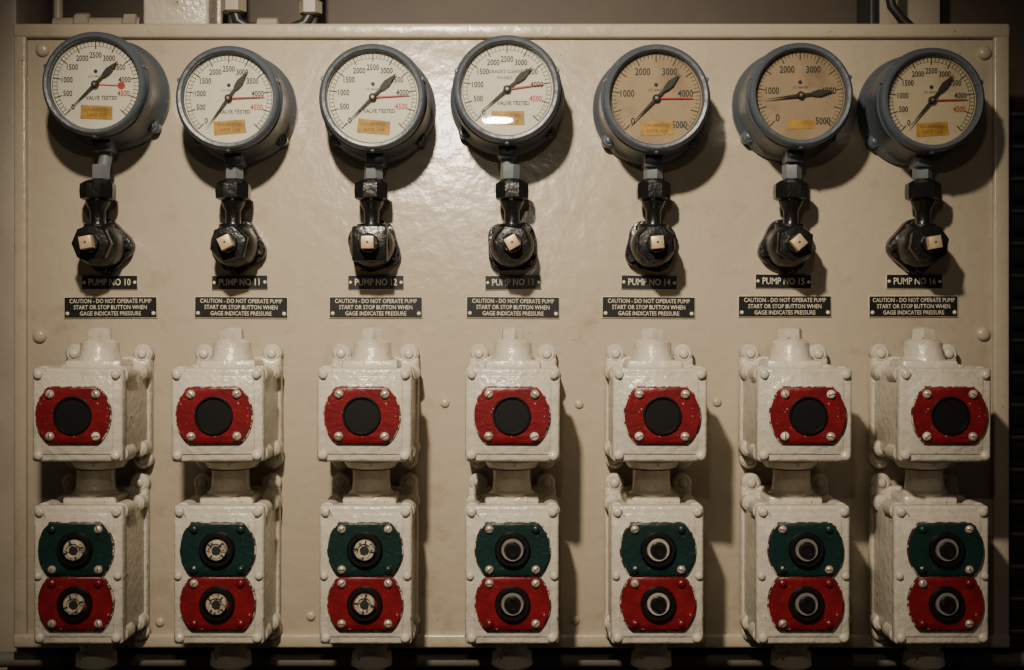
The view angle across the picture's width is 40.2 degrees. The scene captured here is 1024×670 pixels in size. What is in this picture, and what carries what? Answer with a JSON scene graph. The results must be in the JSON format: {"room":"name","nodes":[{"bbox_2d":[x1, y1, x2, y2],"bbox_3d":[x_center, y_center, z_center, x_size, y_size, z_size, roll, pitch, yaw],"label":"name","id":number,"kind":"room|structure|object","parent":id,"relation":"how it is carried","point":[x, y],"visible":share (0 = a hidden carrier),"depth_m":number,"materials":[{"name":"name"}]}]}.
{"room":"control room","nodes":[
{"label":"control room","id":0,"kind":"room"},
{"bbox_2d":[0,0,49,669],"bbox_3d":[-0.867,0.150,2.272,0.186,2.700,0.165,0,0,0],"label":"pillar","id":1,"kind":"structure","parent":0,"point":[12,12],"depth_m":2.19,"materials":[{"name":"metal"}]},
{"bbox_2d":[50,0,1023,650],"bbox_3d":[0.000,0.150,2.370,4.200,2.700,0.030,0,0,0],"label":"wall","id":2,"kind":"structure","parent":0,"point":[1011,12],"depth_m":2.35,"materials":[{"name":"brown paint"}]},
{"bbox_2d":[52,0,142,23],"bbox_3d":[-0.650,-0.513,2.263,0.140,0.111,0.184,0,0,0],"label":"conduit pipe","id":3,"kind":"object","parent":2,"relation":"attached to","point":[78,18],"visible":0.42,"depth_m":2.18,"materials":[{"name":"beige metal"}]},
{"bbox_2d":[144,0,222,23],"bbox_3d":[-0.519,-0.516,2.255,0.114,0.129,0.199,0,0,0],"label":"junction box","id":4,"kind":"object","parent":2,"relation":"attached to","point":[155,11],"visible":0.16,"depth_m":2.16,"materials":[{"name":"beige paint"}]},
{"bbox_2d":[221,0,321,23],"bbox_3d":[-0.376,-0.756,2.264,0.158,0.591,0.183,0,0,0],"label":"hose","id":5,"kind":"object","parent":2,"relation":"attached to","point":[309,9],"visible":0.59,"depth_m":2.18,"materials":[{"name":"paint"}]},
{"bbox_2d":[13,24,1009,647],"bbox_3d":[-0.001,0.001,2.222,1.491,0.934,0.266,0,0,0],"label":"panel","id":6,"kind":"object","parent":2,"relation":"attached to","point":[582,206],"visible":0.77,"depth_m":2.10,"materials":[{"name":"beige metal"}]},
{"bbox_2d":[34,469,150,669],"bbox_3d":[-0.605,0.848,2.016,0.130,1.305,0.169,0,0,0],"label":"station","id":7,"kind":"object","parent":6,"relation":"attached to","point":[92,541],"visible":1,"depth_m":1.95,"materials":[{"name":"beige paint"}]},
{"bbox_2d":[33,327,154,469],"bbox_3d":[-0.599,0.093,2.007,0.130,0.210,0.185,0,0,0],"label":"box","id":8,"kind":"object","parent":6,"relation":"attached to","point":[94,410],"visible":1,"depth_m":1.93,"materials":[{"name":"beige paint"}]},
{"bbox_2d":[71,152,135,274],"bbox_3d":[-0.606,-0.179,2.043,0.083,0.177,0.115,0,0,0],"label":"shutoff valve","id":9,"kind":"object","parent":6,"relation":"attached to","point":[102,244],"depth_m":2.04,"materials":[{"name":"black metal"}]},
{"bbox_2d":[42,32,169,153],"bbox_3d":[-0.595,-0.355,2.044,0.166,0.178,0.112,0,0,0],"label":"pressure gauge","id":10,"kind":"object","parent":6,"relation":"attached to","point":[106,90],"visible":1,"depth_m":2.00,"materials":[{"name":"grey metal"}]},
{"bbox_2d":[82,275,137,289],"bbox_3d":[-0.603,-0.079,2.098,0.084,0.022,0.004,0,0,0],"label":"number plate","id":11,"kind":"object","parent":6,"relation":"attached to","point":[89,282],"visible":1,"depth_m":2.10,"materials":[{"name":"black metal"}]},
{"bbox_2d":[64,296,157,317],"bbox_3d":[-0.602,-0.041,2.098,0.140,0.032,0.005,0,0,0],"label":"plate","id":12,"kind":"object","parent":6,"relation":"attached to","point":[74,307],"visible":1,"depth_m":2.10,"materials":[{"name":"black metal"}]},
{"bbox_2d":[171,327,283,469],"bbox_3d":[-0.406,0.093,2.007,0.134,0.210,0.185,0,0,0],"label":"box","id":13,"kind":"object","parent":6,"relation":"attached to","point":[227,406],"visible":1,"depth_m":1.93,"materials":[{"name":"beige paint"}]},
{"bbox_2d":[174,468,281,669],"bbox_3d":[-0.409,0.848,2.016,0.132,1.305,0.169,0,0,0],"label":"station","id":14,"kind":"object","parent":6,"relation":"attached to","point":[227,535],"visible":0.99,"depth_m":1.95,"materials":[{"name":"beige paint"}]},
{"bbox_2d":[176,46,296,167],"bbox_3d":[-0.405,-0.336,2.044,0.166,0.178,0.112,0,0,0],"label":"pressure gauge","id":15,"kind":"object","parent":6,"relation":"attached to","point":[236,105],"visible":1,"depth_m":2.00,"materials":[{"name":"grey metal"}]},
{"bbox_2d":[210,165,266,273],"bbox_3d":[-0.408,-0.170,2.043,0.082,0.158,0.115,0,0,0],"label":"shutoff valve","id":16,"kind":"object","parent":6,"relation":"attached to","point":[237,244],"depth_m":2.03,"materials":[{"name":"black metal"}]},
{"bbox_2d":[212,275,267,289],"bbox_3d":[-0.408,-0.079,2.098,0.084,0.022,0.004,-1,0,0],"label":"number plate","id":17,"kind":"object","parent":6,"relation":"attached to","point":[219,282],"visible":1,"depth_m":2.10,"materials":[{"name":"black metal"}]},
{"bbox_2d":[195,296,287,318],"bbox_3d":[-0.406,-0.041,2.098,0.140,0.032,0.005,0,0,0],"label":"plate","id":18,"kind":"object","parent":6,"relation":"attached to","point":[205,306],"visible":1,"depth_m":2.10,"materials":[{"name":"black metal"}]},
{"bbox_2d":[317,327,420,469],"bbox_3d":[-0.204,0.093,2.007,0.136,0.210,0.185,0,0,0],"label":"box","id":19,"kind":"object","parent":6,"relation":"attached to","point":[368,398],"visible":1,"depth_m":1.93,"materials":[{"name":"beige paint"}]},
{"bbox_2d":[319,469,419,669],"bbox_3d":[-0.204,0.848,2.016,0.135,1.305,0.169,0,0,0],"label":"station","id":20,"kind":"object","parent":6,"relation":"attached to","point":[369,527],"visible":1,"depth_m":1.95,"materials":[{"name":"beige paint"}]},
{"bbox_2d":[348,165,400,272],"bbox_3d":[-0.206,-0.171,2.043,0.078,0.156,0.115,0,0,0],"label":"shutoff valve","id":21,"kind":"object","parent":6,"relation":"attached to","point":[373,244],"depth_m":2.03,"materials":[{"name":"black metal"}]},
{"bbox_2d":[329,297,422,317],"bbox_3d":[-0.204,-0.041,2.098,0.140,0.032,0.005,0,0,0],"label":"plate","id":22,"kind":"object","parent":6,"relation":"attached to","point":[339,307],"visible":1,"depth_m":2.10,"materials":[{"name":"black metal"}]},
{"bbox_2d":[348,275,403,289],"bbox_3d":[-0.204,-0.079,2.098,0.084,0.022,0.004,0,0,0],"label":"number plate","id":23,"kind":"object","parent":6,"relation":"attached to","point":[355,282],"visible":1,"depth_m":2.10,"materials":[{"name":"black metal"}]},
{"bbox_2d":[319,44,435,167],"bbox_3d":[-0.199,-0.337,2.044,0.170,0.182,0.112,0,0,0],"label":"pressure gauge","id":24,"kind":"object","parent":6,"relation":"attached to","point":[377,106],"visible":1,"depth_m":2.00,"materials":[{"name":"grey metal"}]},
{"bbox_2d":[450,35,563,160],"bbox_3d":[-0.007,-0.348,2.044,0.171,0.183,0.112,0,0,0],"label":"pressure gauge","id":25,"kind":"object","parent":6,"relation":"attached to","point":[507,95],"visible":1,"depth_m":2.00,"materials":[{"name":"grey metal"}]},
{"bbox_2d":[488,159,535,270],"bbox_3d":[0.000,-0.178,2.043,0.072,0.164,0.115,0,0,0],"label":"shutoff valve","id":26,"kind":"object","parent":6,"relation":"attached to","point":[511,243],"depth_m":2.03,"materials":[{"name":"black metal"}]},
{"bbox_2d":[464,469,559,669],"bbox_3d":[0.000,0.848,2.015,0.136,1.305,0.170,0,0,0],"label":"station","id":27,"kind":"object","parent":6,"relation":"attached to","point":[512,523],"visible":1,"depth_m":1.95,"materials":[{"name":"beige paint"}]},
{"bbox_2d":[464,327,560,469],"bbox_3d":[0.001,0.093,2.007,0.137,0.210,0.185,0,0,0],"label":"box","id":28,"kind":"object","parent":6,"relation":"attached to","point":[512,395],"visible":1,"depth_m":1.93,"materials":[{"name":"beige paint"}]},
{"bbox_2d":[466,296,559,318],"bbox_3d":[0.002,-0.041,2.098,0.140,0.032,0.005,0,0,0],"label":"plate","id":29,"kind":"object","parent":6,"relation":"attached to","point":[476,306],"visible":1,"depth_m":2.10,"materials":[{"name":"black metal"}]},
{"bbox_2d":[485,275,540,289],"bbox_3d":[0.002,-0.079,2.098,0.084,0.022,0.004,-1,0,0],"label":"number plate","id":30,"kind":"object","parent":6,"relation":"attached to","point":[497,282],"visible":1,"depth_m":2.10,"materials":[{"name":"black metal"}]},
{"bbox_2d":[602,296,694,318],"bbox_3d":[0.205,-0.041,2.098,0.140,0.033,0.005,0,0,0],"label":"plate","id":31,"kind":"object","parent":6,"relation":"attached to","point":[612,306],"visible":1,"depth_m":2.10,"materials":[{"name":"black metal"}]},
{"bbox_2d":[621,275,676,289],"bbox_3d":[0.205,-0.079,2.098,0.084,0.022,0.004,1,0,0],"label":"number plate","id":32,"kind":"object","parent":6,"relation":"attached to","point":[638,282],"visible":1,"depth_m":2.10,"materials":[{"name":"black metal"}]},
{"bbox_2d":[625,166,676,271],"bbox_3d":[0.207,-0.172,2.043,0.076,0.155,0.115,0,0,0],"label":"shutoff valve","id":33,"kind":"object","parent":6,"relation":"attached to","point":[651,244],"depth_m":2.03,"materials":[{"name":"black metal"}]},
{"bbox_2d":[592,44,710,167],"bbox_3d":[0.206,-0.336,2.044,0.171,0.183,0.112,0,0,0],"label":"pressure gauge","id":34,"kind":"object","parent":6,"relation":"attached to","point":[651,107],"visible":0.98,"depth_m":2.00,"materials":[{"name":"grey metal"}]},
{"bbox_2d":[603,468,703,669],"bbox_3d":[0.203,0.848,2.015,0.135,1.305,0.170,0,0,0],"label":"station","id":35,"kind":"object","parent":6,"relation":"attached to","point":[653,527],"visible":1,"depth_m":1.95,"materials":[{"name":"beige paint"}]},
{"bbox_2d":[603,327,706,469],"bbox_3d":[0.204,0.093,2.007,0.136,0.210,0.185,0,0,0],"label":"box","id":36,"kind":"object","parent":6,"relation":"attached to","point":[656,400],"visible":1,"depth_m":1.93,"materials":[{"name":"beige paint"}]},
{"bbox_2d":[755,274,810,288],"bbox_3d":[0.406,-0.080,2.098,0.084,0.022,0.004,1,0,0],"label":"number plate","id":37,"kind":"object","parent":6,"relation":"attached to","point":[770,281],"visible":1,"depth_m":2.10,"materials":[{"name":"black metal"}]},
{"bbox_2d":[738,296,830,316],"bbox_3d":[0.409,-0.043,2.098,0.140,0.033,0.005,0,0,0],"label":"plate","id":38,"kind":"object","parent":6,"relation":"attached to","point":[748,306],"visible":1,"depth_m":2.10,"materials":[{"name":"black metal"}]},
{"bbox_2d":[757,163,813,273],"bbox_3d":[0.408,-0.172,2.043,0.081,0.161,0.115,0,0,0],"label":"shutoff valve","id":39,"kind":"object","parent":6,"relation":"attached to","point":[786,244],"depth_m":2.04,"materials":[{"name":"black metal"}]},
{"bbox_2d":[731,43,852,164],"bbox_3d":[0.412,-0.340,2.044,0.166,0.178,0.112,0,0,0],"label":"pressure gauge","id":40,"kind":"object","parent":6,"relation":"attached to","point":[792,102],"visible":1,"depth_m":2.00,"materials":[{"name":"grey metal"}]},
{"bbox_2d":[739,468,849,669],"bbox_3d":[0.406,0.848,2.015,0.136,1.305,0.170,0,0,0],"label":"station","id":41,"kind":"object","parent":6,"relation":"attached to","point":[795,535],"visible":1,"depth_m":1.95,"materials":[{"name":"beige paint"}]},
{"bbox_2d":[738,327,851,469],"bbox_3d":[0.404,0.093,2.007,0.136,0.210,0.185,0,0,0],"label":"box","id":42,"kind":"object","parent":6,"relation":"attached to","point":[794,407],"visible":1,"depth_m":1.93,"materials":[{"name":"beige paint"}]},
{"bbox_2d":[868,296,957,316],"bbox_3d":[0.602,-0.043,2.098,0.134,0.032,0.005,0,0,0],"label":"plate","id":43,"kind":"object","parent":6,"relation":"attached to","point":[878,306],"visible":1,"depth_m":2.10,"materials":[{"name":"black metal"}]},
{"bbox_2d":[886,274,941,288],"bbox_3d":[0.603,-0.080,2.098,0.084,0.022,0.004,0,0,0],"label":"number plate","id":44,"kind":"object","parent":6,"relation":"attached to","point":[893,281],"visible":1,"depth_m":2.10,"materials":[{"name":"black metal"}]},
{"bbox_2d":[885,167,948,274],"bbox_3d":[0.602,-0.170,2.043,0.083,0.158,0.115,0,0,0],"label":"shutoff valve","id":45,"kind":"object","parent":6,"relation":"attached to","point":[917,244],"depth_m":2.04,"materials":[{"name":"black metal"}]},
{"bbox_2d":[856,48,984,169],"bbox_3d":[0.599,-0.333,2.044,0.166,0.178,0.112,0,0,0],"label":"pressure gauge","id":46,"kind":"object","parent":6,"relation":"attached to","point":[919,106],"visible":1,"depth_m":2.00,"materials":[{"name":"grey metal"}]},
{"bbox_2d":[868,468,988,669],"bbox_3d":[0.599,0.848,2.015,0.138,1.305,0.170,0,0,0],"label":"station","id":47,"kind":"object","parent":6,"relation":"attached to","point":[928,576],"visible":1,"depth_m":1.95,"materials":[{"name":"beige paint"}]},
{"bbox_2d":[867,327,990,469],"bbox_3d":[0.597,0.093,2.007,0.134,0.210,0.185,0,0,0],"label":"box","id":48,"kind":"object","parent":6,"relation":"attached to","point":[927,410],"visible":1,"depth_m":1.93,"materials":[{"name":"beige paint"}]},
{"bbox_2d":[0,648,1023,669],"bbox_3d":[0.000,0.513,2.236,1.560,0.069,0.237,0,0,0],"label":"panel","id":49,"kind":"object","parent":2,"relation":"attached to","point":[955,659],"visible":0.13,"depth_m":2.12,"materials":[{"name":"grey paint"}]},
{"bbox_2d":[857,0,939,650],"bbox_3d":[0.639,0.323,2.308,0.120,2.055,0.093,0,0,0],"label":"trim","id":50,"kind":"structure","parent":2,"relation":"attached to","point":[868,11],"depth_m":2.28,"materials":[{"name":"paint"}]},
{"bbox_2d":[886,0,913,23],"bbox_3d":[0.616,-0.748,2.267,0.068,0.691,0.177,0,0,0],"label":"cable","id":51,"kind":"object","parent":2,"relation":"attached to","point":[901,18],"visible":0.19,"depth_m":2.18,"materials":[{"name":"rubber"}]}
]}

